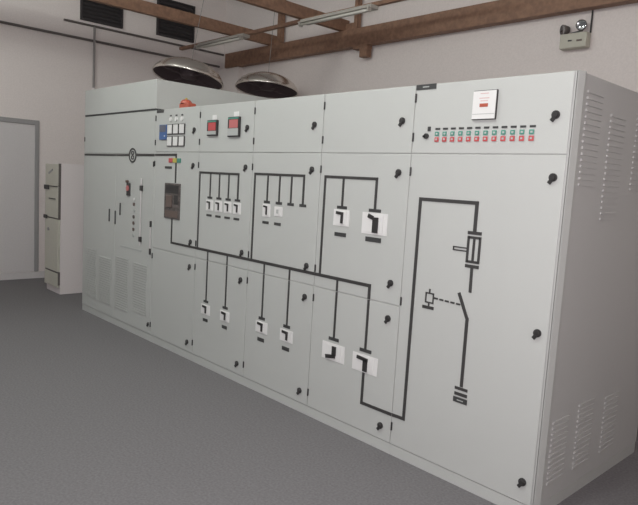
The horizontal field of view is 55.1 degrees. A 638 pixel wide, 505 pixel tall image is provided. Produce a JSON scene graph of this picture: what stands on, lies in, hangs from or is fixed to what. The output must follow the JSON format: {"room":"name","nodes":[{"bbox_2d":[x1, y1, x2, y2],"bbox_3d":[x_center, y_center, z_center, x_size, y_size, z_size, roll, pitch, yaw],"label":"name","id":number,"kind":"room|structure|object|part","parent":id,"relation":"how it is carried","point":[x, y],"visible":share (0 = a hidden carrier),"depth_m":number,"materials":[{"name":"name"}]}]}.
{"room":"electrical room","nodes":[
{"label":"electrical room","id":0,"kind":"room"},
{"bbox_2d":[0,0,225,272],"bbox_3d":[-4.918,-2.074,8.239,8.840,5.000,0.200,-3,9,-43],"label":"wall","id":1,"kind":"structure","parent":0,"point":[45,78],"depth_m":9.11,"materials":[{"name":"white paint"}]},
{"bbox_2d":[0,117,39,272],"bbox_3d":[-4.556,-0.800,8.637,1.145,2.215,0.030,-3,9,-43],"label":"door","id":2,"kind":"structure","parent":1,"relation":"in","point":[19,138],"depth_m":8.85,"materials":[{"name":"grey metal"}]},
{"bbox_2d":[0,271,44,279],"bbox_3d":[-4.199,0.332,9.173,5.800,0.100,0.020,-3,9,-43],"label":"baseboard","id":3,"kind":"structure","parent":1,"relation":"attached to","point":[37,274],"depth_m":9.00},
{"bbox_2d":[91,27,95,89],"bbox_3d":[-3.424,-2.888,9.304,0.058,1.050,0.058,-3,9,-43],"label":"conduit","id":4,"kind":"object","parent":1,"relation":"attached to","point":[94,28],"visible":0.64,"depth_m":9.28,"materials":[{"name":"grey metal"}]},
{"bbox_2d":[80,0,122,28],"bbox_3d":[-3.297,-3.800,9.304,0.655,0.625,0.050,-3,9,-43],"label":"air vent","id":5,"kind":"object","parent":1,"relation":"in","point":[90,11],"visible":0.81,"depth_m":9.31,"materials":[{"name":"grey metal"}]},
{"bbox_2d":[0,20,219,67],"bbox_3d":[-3.861,-3.193,8.882,5.738,0.036,0.036,-3,9,-43],"label":"conduit","id":6,"kind":"object","parent":1,"relation":"attached to","point":[2,22],"visible":1,"depth_m":9.21,"materials":[{"name":"grey metal"}]},
{"bbox_2d":[64,18,223,55],"bbox_3d":[-2.716,-3.463,9.916,2.800,0.032,0.032,-3,9,-43],"label":"conduit","id":7,"kind":"object","parent":1,"relation":"attached to","point":[68,20],"visible":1,"depth_m":9.71,"materials":[{"name":"grey metal"}]},
{"bbox_2d":[156,0,194,42],"bbox_3d":[-2.375,-3.859,10.164,0.686,0.595,0.050,-3,9,-43],"label":"air vent","id":8,"kind":"object","parent":1,"relation":"in","point":[165,28],"visible":0.64,"depth_m":10.16,"materials":[{"name":"grey metal"}]},
{"bbox_2d":[0,278,637,504],"bbox_3d":[-1.339,1.148,4.575,8.840,0.150,11.154,-3,9,-43],"label":"floor","id":9,"kind":"structure","parent":0,"point":[94,411],"depth_m":3.89,"materials":[{"name":"grey concrete"}]},
{"bbox_2d":[43,163,83,293],"bbox_3d":[-3.376,-0.334,8.298,0.535,1.715,0.503,-3,9,-43],"label":"tall cabinet","id":10,"kind":"object","parent":9,"relation":"on","point":[64,183],"visible":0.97,"depth_m":8.07,"materials":[{"name":"grey metal"}]},
{"bbox_3d":[-3.532,-0.671,8.098,0.028,0.400,0.448,-3,9,-43],"label":"panel","id":11,"kind":"part","parent":10,"relation":"part of","materials":[{"name":"grey metal"}]},
{"bbox_3d":[-3.511,-1.025,8.057,0.028,0.285,0.448,-3,9,-43],"label":"panel","id":12,"kind":"part","parent":10,"relation":"part of","materials":[{"name":"grey metal"}]},
{"bbox_3d":[-3.588,0.344,8.209,0.028,0.185,0.458,-3,9,-43],"label":"panel","id":13,"kind":"part","parent":10,"relation":"part of","materials":[{"name":"grey metal"}]},
{"bbox_3d":[-3.557,-0.111,8.152,0.028,0.685,0.472,-3,9,-43],"label":"panel","id":14,"kind":"part","parent":10,"relation":"part of","materials":[{"name":"grey metal"}]},
{"bbox_2d":[82,110,155,340],"bbox_3d":[-1.688,-0.362,7.014,1.435,2.258,1.679,-3,9,-43],"label":"switchboard cubicle","id":15,"kind":"object","parent":9,"relation":"on","point":[119,149],"visible":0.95,"depth_m":6.46,"materials":[{"name":"grey paint"}]},
{"bbox_3d":[-2.479,-0.218,6.873,0.007,1.766,0.835,-3,9,-43],"label":"door","id":16,"kind":"part","parent":15,"relation":"part of","materials":[{"name":"grey paint"}]},
{"bbox_3d":[-2.130,-1.248,6.447,0.007,0.403,1.675,-3,9,-43],"label":"door","id":17,"kind":"part","parent":15,"relation":"part of","materials":[{"name":"grey paint"}]},
{"bbox_3d":[-1.907,-0.116,6.266,0.007,1.766,0.835,-3,9,-43],"label":"door","id":18,"kind":"part","parent":15,"relation":"part of","materials":[{"name":"grey paint"}]},
{"bbox_2d":[85,79,269,116],"bbox_3d":[-1.600,-1.627,6.883,1.400,0.290,1.672,-3,9,-43],"label":"cable box","id":19,"kind":"object","parent":15,"relation":"on","point":[154,94],"visible":0.52,"depth_m":6.17,"materials":[{"name":"grey metal"}]},
{"bbox_2d":[150,106,200,360],"bbox_3d":[-0.846,-0.213,6.129,1.424,2.258,0.780,-3,9,-43],"label":"switchboard cubicle","id":20,"kind":"object","parent":9,"relation":"on","point":[177,145],"visible":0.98,"depth_m":5.63,"materials":[{"name":"grey paint"}]},
{"bbox_3d":[-1.391,-0.475,5.665,0.012,0.110,0.095,-3,9,-43],"label":"breaker handle","id":21,"kind":"part","parent":20,"relation":"part of","materials":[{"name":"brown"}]},
{"bbox_3d":[-1.382,0.430,5.732,0.007,0.865,0.776,-3,9,-43],"label":"door","id":22,"kind":"part","parent":20,"relation":"part of","materials":[{"name":"grey paint"}]},
{"bbox_3d":[-1.329,-0.459,5.631,0.007,0.917,0.776,-3,9,-43],"label":"door","id":23,"kind":"part","parent":20,"relation":"part of","materials":[{"name":"grey paint"}]},
{"bbox_3d":[-1.291,-1.113,5.557,0.007,0.391,0.776,-3,9,-43],"label":"door","id":24,"kind":"part","parent":20,"relation":"part of","materials":[{"name":"grey paint"}]},
{"bbox_2d":[179,98,195,107],"bbox_3d":[-1.208,-1.369,5.627,0.110,0.106,0.160,-3,9,-43],"label":"beacon","id":25,"kind":"object","parent":20,"relation":"on","point":[184,103],"visible":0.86,"depth_m":5.59,"materials":[{"name":"orange"}]},
{"bbox_2d":[191,101,255,384],"bbox_3d":[-0.315,-0.118,5.569,1.421,2.258,0.774,-3,9,-43],"label":"switchboard cubicle","id":26,"kind":"object","parent":9,"relation":"on","point":[226,148],"visible":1,"depth_m":5.07,"materials":[{"name":"grey paint"}]},
{"bbox_3d":[-0.852,0.525,5.170,0.007,0.865,0.770,-3,9,-43],"label":"door","id":27,"kind":"part","parent":26,"relation":"part of","materials":[{"name":"grey paint"}]},
{"bbox_3d":[-0.799,-0.364,5.070,0.007,0.917,0.770,-3,9,-43],"label":"door","id":28,"kind":"part","parent":26,"relation":"part of","materials":[{"name":"grey paint"}]},
{"bbox_3d":[-0.761,-1.018,4.995,0.007,0.391,0.770,-3,9,-43],"label":"door","id":29,"kind":"part","parent":26,"relation":"part of","materials":[{"name":"grey paint"}]},
{"bbox_2d":[243,94,324,414],"bbox_3d":[0.216,-0.023,5.011,1.414,2.258,0.775,-3,9,-43],"label":"switchboard cubicle","id":30,"kind":"object","parent":9,"relation":"on","point":[288,132],"visible":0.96,"depth_m":4.51,"materials":[{"name":"grey paint"}]},
{"bbox_3d":[-0.324,0.619,4.610,0.007,0.865,0.771,-3,9,-43],"label":"door","id":31,"kind":"part","parent":30,"relation":"part of","materials":[{"name":"grey paint"}]},
{"bbox_3d":[-0.255,0.611,4.516,0.007,0.067,0.066,-3,9,-43],"label":"breaker handle","id":32,"kind":"part","parent":30,"relation":"part of","materials":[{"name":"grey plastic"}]},
{"bbox_3d":[-0.271,-0.269,4.510,0.007,0.917,0.771,-3,9,-43],"label":"door","id":33,"kind":"part","parent":30,"relation":"part of","materials":[{"name":"grey paint"}]},
{"bbox_3d":[-0.233,-0.923,4.436,0.007,0.391,0.771,-3,9,-43],"label":"door","id":34,"kind":"part","parent":30,"relation":"part of","materials":[{"name":"grey paint"}]},
{"bbox_2d":[307,86,416,453],"bbox_3d":[0.745,0.071,4.451,1.414,2.258,0.775,-3,9,-43],"label":"switchboard cubicle","id":35,"kind":"object","parent":9,"relation":"on","point":[367,143],"visible":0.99,"depth_m":3.94,"materials":[{"name":"grey paint"}]},
{"bbox_3d":[0.078,0.681,4.164,0.007,0.095,0.098,-3,9,-43],"label":"breaker handle","id":36,"kind":"part","parent":35,"relation":"part of","materials":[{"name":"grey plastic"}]},
{"bbox_3d":[0.100,0.589,4.149,0.004,0.022,0.095,-3,9,-43],"label":"name plate","id":37,"kind":"part","parent":35,"relation":"part of","materials":[{"name":"grey"}]},
{"bbox_3d":[0.141,-0.119,4.069,0.004,0.026,0.105,-3,9,-43],"label":"name plate","id":38,"kind":"part","parent":35,"relation":"part of","materials":[{"name":"grey plastic"}]},
{"bbox_3d":[0.135,-0.234,4.057,0.007,0.079,0.066,-3,9,-43],"label":"breaker handle","id":39,"kind":"part","parent":35,"relation":"part of","materials":[{"name":"grey plastic"}]},
{"bbox_3d":[0.152,-0.298,4.048,0.004,0.020,0.090,-3,9,-43],"label":"name plate","id":40,"kind":"part","parent":35,"relation":"part of","materials":[{"name":"grey plastic"}]},
{"bbox_3d":[0.205,0.714,4.050,0.007,0.865,0.771,-3,9,-43],"label":"door","id":41,"kind":"part","parent":35,"relation":"part of","materials":[{"name":"grey paint"}]},
{"bbox_3d":[0.276,0.718,3.954,0.007,0.094,0.095,-3,9,-43],"label":"breaker handle","id":42,"kind":"part","parent":35,"relation":"part of","materials":[{"name":"grey plastic"}]},
{"bbox_3d":[0.257,-0.175,3.950,0.007,0.917,0.771,-3,9,-43],"label":"door","id":43,"kind":"part","parent":35,"relation":"part of","materials":[{"name":"grey paint"}]},
{"bbox_3d":[0.299,0.632,3.938,0.004,0.022,0.100,-3,9,-43],"label":"name plate","id":44,"kind":"part","parent":35,"relation":"part of","materials":[{"name":"grey"}]},
{"bbox_3d":[0.296,-0.828,3.875,0.007,0.391,0.771,-3,9,-43],"label":"door","id":45,"kind":"part","parent":35,"relation":"part of","materials":[{"name":"grey paint"}]},
{"bbox_3d":[0.341,-0.081,3.857,0.004,0.030,0.130,-3,9,-43],"label":"name plate","id":46,"kind":"part","parent":35,"relation":"part of","materials":[{"name":"grey plastic"}]},
{"bbox_3d":[0.336,-0.183,3.845,0.007,0.118,0.090,-3,9,-43],"label":"breaker handle","id":47,"kind":"part","parent":35,"relation":"part of","materials":[{"name":"grey plastic"}]},
{"bbox_3d":[0.350,-0.263,3.838,0.004,0.020,0.100,-3,9,-43],"label":"name plate","id":48,"kind":"part","parent":35,"relation":"part of","materials":[{"name":"grey plastic"}]},
{"bbox_2d":[390,70,637,504],"bbox_3d":[1.338,0.178,3.818,1.419,2.258,0.971,-3,9,-43],"label":"switchboard cubicle","id":49,"kind":"object","parent":9,"relation":"on","point":[516,375],"visible":1,"depth_m":3.30,"materials":[{"name":"grey paint"}]},
{"bbox_3d":[0.617,-0.952,3.518,0.004,0.030,0.140,-3,9,-43],"label":"name plate","id":50,"kind":"part","parent":49,"relation":"part of","materials":[{"name":"grey"}]},
{"bbox_3d":[0.789,0.829,3.424,0.004,0.030,0.090,-3,9,-43],"label":"name plate","id":51,"kind":"part","parent":49,"relation":"part of","materials":[{"name":"grey plastic"}]},
{"bbox_3d":[0.818,0.362,3.377,0.007,1.787,0.939,-3,9,-43],"label":"door","id":52,"kind":"part","parent":49,"relation":"part of","materials":[{"name":"grey paint"}]},
{"bbox_3d":[0.882,-0.724,3.255,0.007,0.391,0.939,-3,9,-43],"label":"door","id":53,"kind":"part","parent":49,"relation":"part of","materials":[{"name":"grey paint"}]},
{"bbox_3d":[1.181,0.224,3.021,0.060,2.188,0.024,-3,9,-43],"label":"post","id":54,"kind":"part","parent":49,"relation":"part of","materials":[{"name":"grey metal"}]},
{"bbox_3d":[1.687,0.199,3.507,1.336,2.188,0.014,-3,9,-43],"label":"panel","id":55,"kind":"part","parent":49,"relation":"part of","materials":[{"name":"paint"}]},
{"bbox_2d":[223,0,637,96],"bbox_3d":[2.033,-1.542,7.162,0.200,5.000,10.954,-3,9,-43],"label":"wall","id":56,"kind":"structure","parent":0,"point":[530,47],"depth_m":7.48,"materials":[{"name":"white paint"}]},
{"bbox_2d":[219,67,242,93],"bbox_3d":[-1.647,-1.449,10.881,0.100,3.548,0.594,-3,9,-43],"label":"wall","id":57,"kind":"structure","parent":56,"relation":"attached to","point":[229,76],"depth_m":10.60,"materials":[{"name":"white paint"}]},
{"bbox_2d":[225,0,637,68],"bbox_3d":[2.053,-2.682,6.821,0.120,0.240,10.708,-3,9,-43],"label":"wooden beam","id":58,"kind":"structure","parent":56,"relation":"attached to","point":[499,12],"depth_m":7.54,"materials":[{"name":"brown wood"}]},
{"bbox_2d":[89,0,284,44],"bbox_3d":[-2.989,-3.780,7.439,6.560,1.210,0.270,-3,9,-43],"label":"cross beam","id":59,"kind":"structure","parent":58,"relation":"on","point":[138,6],"depth_m":8.72,"materials":[{"name":"brown wood"}]},
{"bbox_3d":[-0.576,-3.879,9.570,0.080,1.210,0.085,-3,9,-43],"label":"hanger post","id":60,"kind":"part","parent":59,"relation":"part of","materials":[{"name":"brown wood"}]},
{"bbox_2d":[179,0,405,50],"bbox_3d":[-0.439,-3.094,8.306,0.060,0.043,5.552,-3,9,-43],"label":"channel","id":61,"kind":"object","parent":59,"relation":"attached to","point":[381,2],"visible":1,"depth_m":8.35,"materials":[{"name":"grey metal"}]},
{"bbox_2d":[195,33,249,49],"bbox_3d":[-1.488,-3.203,9.312,0.170,0.090,1.220,-3,9,-43],"label":"lamp","id":62,"kind":"object","parent":61,"relation":"attached to","point":[241,36],"visible":1,"depth_m":9.19,"materials":[{"name":"grey"}]},
{"bbox_2d":[298,3,377,26],"bbox_3d":[0.208,-2.899,7.515,0.170,0.090,1.240,-3,9,-43],"label":"lamp","id":63,"kind":"object","parent":61,"relation":"hanging from","point":[370,7],"visible":1,"depth_m":7.40,"materials":[{"name":"grey metal"}]},
{"bbox_2d":[236,0,361,30],"bbox_3d":[-1.877,-3.581,6.260,6.560,1.210,0.315,-3,9,-43],"label":"cross beam","id":64,"kind":"structure","parent":58,"relation":"on","point":[284,7],"depth_m":8.01,"materials":[{"name":"brown wood"}]},
{"bbox_3d":[0.560,-3.676,8.366,0.080,1.210,0.060,-3,9,-43],"label":"hanger post","id":65,"kind":"part","parent":64,"relation":"part of","materials":[{"name":"brown wood"}]},
{"bbox_2d":[353,44,371,57],"bbox_3d":[0.591,-2.745,8.373,0.110,0.155,0.260,-3,9,-43],"label":"bracket","id":66,"kind":"object","parent":58,"relation":"attached to","point":[364,50],"visible":1,"depth_m":8.29,"materials":[{"name":"brown wood"}]},
{"bbox_3d":[0.594,-2.802,8.366,0.110,0.040,0.260,-3,9,-43],"label":"bracket plate","id":67,"kind":"part","parent":66,"relation":"part of","materials":[{"name":"brown wood"}]},
{"bbox_3d":[0.630,-2.717,8.325,0.100,0.115,0.130,-3,9,-43],"label":"bracket stem","id":68,"kind":"part","parent":66,"relation":"part of","materials":[{"name":"brown wood"}]},
{"bbox_2d":[559,10,593,50],"bbox_3d":[2.618,-2.279,6.271,0.113,0.370,0.318,-3,9,-43],"label":"emergency light","id":69,"kind":"object","parent":56,"relation":"attached to","point":[575,40],"visible":1,"depth_m":6.22,"materials":[{"name":"beige plastic"}]},
{"bbox_3d":[2.523,-2.303,6.336,0.014,0.095,0.095,2,7,-8],"label":"lamp glass","id":70,"kind":"part","parent":69,"relation":"part of","materials":[{"name":"grey"}]},
{"bbox_3d":[2.655,-2.304,6.189,0.096,0.095,0.016,7,8,31],"label":"lamp glass","id":71,"kind":"part","parent":69,"relation":"part of","materials":[{"name":"grey"}]},
{"bbox_3d":[-1.037,-3.960,3.996,8.840,0.150,11.154,-3,9,-43],"label":"ceiling","id":72,"kind":"structure","parent":0,"visible":0},
{"bbox_2d":[152,0,223,89],"bbox_3d":[-1.686,-3.267,8.034,0.934,2.114,0.945,0,7,-24],"label":"pendant lamp","id":73,"kind":"object","parent":72,"relation":"hanging from","point":[185,70],"visible":0.89,"depth_m":8.06,"materials":[{"name":"silver metal"}]},
{"bbox_3d":[-1.727,-2.398,8.144,0.240,0.180,0.240,12,-3,-44],"label":"motor","id":74,"kind":"part","parent":73,"relation":"part of","materials":[{"name":"grey metal"}]},
{"bbox_2d":[235,12,297,98],"bbox_3d":[-0.723,-3.380,9.021,0.946,2.049,0.946,1,7,-23],"label":"pendant lamp","id":75,"kind":"object","parent":72,"relation":"hanging from","point":[264,84],"visible":0.98,"depth_m":9.08,"materials":[{"name":"silver metal"}]},
{"bbox_3d":[-0.771,-2.509,9.128,0.240,0.180,0.240,6,0,-43],"label":"motor","id":76,"kind":"part","parent":75,"relation":"part of","materials":[{"name":"grey metal"}]}
]}

